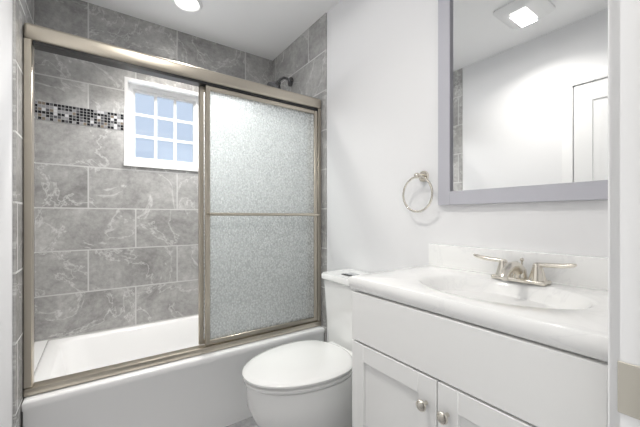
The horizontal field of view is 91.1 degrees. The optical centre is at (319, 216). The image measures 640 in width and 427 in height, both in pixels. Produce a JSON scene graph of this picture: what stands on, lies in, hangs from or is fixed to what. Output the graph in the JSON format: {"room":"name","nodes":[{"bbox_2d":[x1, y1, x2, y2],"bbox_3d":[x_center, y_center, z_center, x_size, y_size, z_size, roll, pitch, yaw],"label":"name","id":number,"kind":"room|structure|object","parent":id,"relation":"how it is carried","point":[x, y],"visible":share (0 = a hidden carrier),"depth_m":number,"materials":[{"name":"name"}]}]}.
{"room":"bathroom","nodes":[
{"label":"bathroom","id":0,"kind":"room"},
{"bbox_2d":[0,0,12,426],"bbox_3d":[-0.669,-0.105,0.349,0.175,2.450,3.740,0,0,-35],"label":"wall","id":1,"kind":"structure","parent":0,"point":[6,213],"depth_m":1.06,"materials":[{"name":"white paint"}]},
{"bbox_2d":[13,0,34,426],"bbox_3d":[-1.376,-0.105,1.472,0.062,2.450,0.850,0,0,-35],"label":"tiled wall","id":2,"kind":"structure","parent":1,"relation":"attached to","point":[23,11],"depth_m":1.18,"materials":[{"name":"grey tile"}]},
{"bbox_2d":[35,0,272,341],"bbox_3d":[-1.056,-0.105,2.288,1.525,2.450,0.120,0,0,-35],"label":"wall","id":3,"kind":"structure","parent":0,"point":[116,243],"depth_m":2.00,"materials":[{"name":"tile"}]},
{"bbox_2d":[35,100,123,130],"bbox_3d":[-1.020,-0.618,2.238,1.508,0.105,0.003,0,0,-35],"label":"mosaic tile strip","id":4,"kind":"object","parent":3,"relation":"attached to","point":[70,114],"depth_m":1.92,"materials":[{"name":"tile"}]},
{"bbox_2d":[124,76,197,171],"bbox_3d":[-1.094,-0.628,2.233,0.518,0.584,0.097,0,0,-35],"label":"window unit","id":5,"kind":"structure","parent":3,"relation":"in","point":[133,89],"depth_m":2.21,"materials":[{"name":"white plastic"}]},
{"bbox_2d":[82,0,340,60],"bbox_3d":[-0.047,-1.380,0.895,2.070,0.100,3.920,0,0,-35],"label":"ceiling","id":6,"kind":"structure","parent":0,"point":[272,30],"depth_m":2.10,"materials":[{"name":"white paint"}]},
{"bbox_2d":[172,0,202,12],"bbox_3d":[-0.821,-1.326,1.940,0.180,0.024,0.180,0,0,-35],"label":"recessed light","id":7,"kind":"object","parent":6,"relation":"in","point":[192,6],"visible":1,"depth_m":1.96,"materials":[{"name":"white"}]},
{"bbox_2d":[226,417,257,426],"bbox_3d":[-0.047,1.170,0.895,2.070,0.100,3.920,0,0,-35],"label":"floor","id":8,"kind":"structure","parent":0,"point":[249,422],"depth_m":1.70,"materials":[{"name":"tile"}]},
{"bbox_2d":[21,315,324,426],"bbox_3d":[-0.803,0.920,1.927,1.506,0.400,0.759,0,0,-35],"label":"tub","id":9,"kind":"object","parent":8,"relation":"on","point":[209,389],"visible":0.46,"depth_m":1.61,"materials":[{"name":"white ceramic"}]},
{"bbox_2d":[242,269,369,426],"bbox_3d":[0.001,0.708,1.453,0.732,0.824,0.440,0,0,-35],"label":"toilet","id":10,"kind":"object","parent":8,"relation":"on","point":[305,383],"visible":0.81,"depth_m":1.29,"materials":[{"name":"white ceramic"}]},
{"bbox_2d":[348,244,607,426],"bbox_3d":[0.491,0.619,0.961,0.510,1.002,0.710,0,0,-35],"label":"bathroom vanity","id":11,"kind":"object","parent":8,"relation":"on","point":[455,336],"visible":0.96,"depth_m":0.84,"materials":[{"name":"white wood"}]},
{"bbox_2d":[327,0,607,341],"bbox_3d":[0.656,-0.105,1.277,0.120,2.450,3.740,0,0,-35],"label":"wall","id":12,"kind":"structure","parent":0,"point":[382,102],"depth_m":1.56,"materials":[{"name":"white paint"}]},
{"bbox_2d":[23,22,320,396],"bbox_3d":[-0.592,-0.031,1.673,1.452,1.499,0.094,0,0,-35],"label":"shower door frame","id":13,"kind":"object","parent":12,"relation":"attached to","point":[259,211],"visible":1,"depth_m":1.76,"materials":[{"name":"silver metal"}]},
{"bbox_2d":[273,13,326,341],"bbox_3d":[-0.179,-0.105,2.358,0.008,2.450,0.770,0,0,-35],"label":"tile","id":14,"kind":"structure","parent":12,"relation":"attached to","point":[301,60],"depth_m":2.13,"materials":[{"name":"grey tile"}]},
{"bbox_2d":[267,76,293,88],"bbox_3d":[-0.303,-0.986,2.351,0.205,0.167,0.120,0,0,-35],"label":"shower head","id":15,"kind":"object","parent":14,"relation":"attached to","point":[276,84],"visible":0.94,"depth_m":2.33},
{"bbox_2d":[402,171,432,212],"bbox_3d":[0.448,-0.115,1.412,0.064,0.192,0.166,0,0,-35],"label":"towel ring","id":16,"kind":"object","parent":12,"relation":"attached to","point":[422,176],"visible":1,"depth_m":1.41,"materials":[{"name":"silver metal"}]},
{"bbox_2d":[438,0,607,204],"bbox_3d":[0.701,-0.545,1.084,0.024,0.990,0.652,0,0,-35],"label":"mirror","id":17,"kind":"object","parent":12,"relation":"attached to","point":[522,101],"visible":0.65,"depth_m":1.09,"materials":[{"name":"grey mirror"}]},
{"bbox_3d":[0.348,-0.105,0.332,1.470,2.450,0.105,0,0,-35],"label":"wall","id":18,"kind":"structure","parent":0,"visible":0},
{"bbox_2d":[608,0,639,426],"bbox_3d":[0.151,0.077,0.191,0.936,2.085,0.139,0,0,-35],"label":"door frame","id":19,"kind":"structure","parent":18,"relation":"attached to","point":[623,180],"depth_m":0.46,"materials":[{"name":"white wood"}]},
{"label":"outside","id":20,"kind":"structure","parent":0,"visible":0},
{"bbox_2d":[135,93,192,162],"bbox_3d":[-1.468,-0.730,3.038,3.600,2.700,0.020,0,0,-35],"label":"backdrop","id":21,"kind":"structure","parent":20,"point":[188,130],"depth_m":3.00,"materials":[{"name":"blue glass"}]}
]}

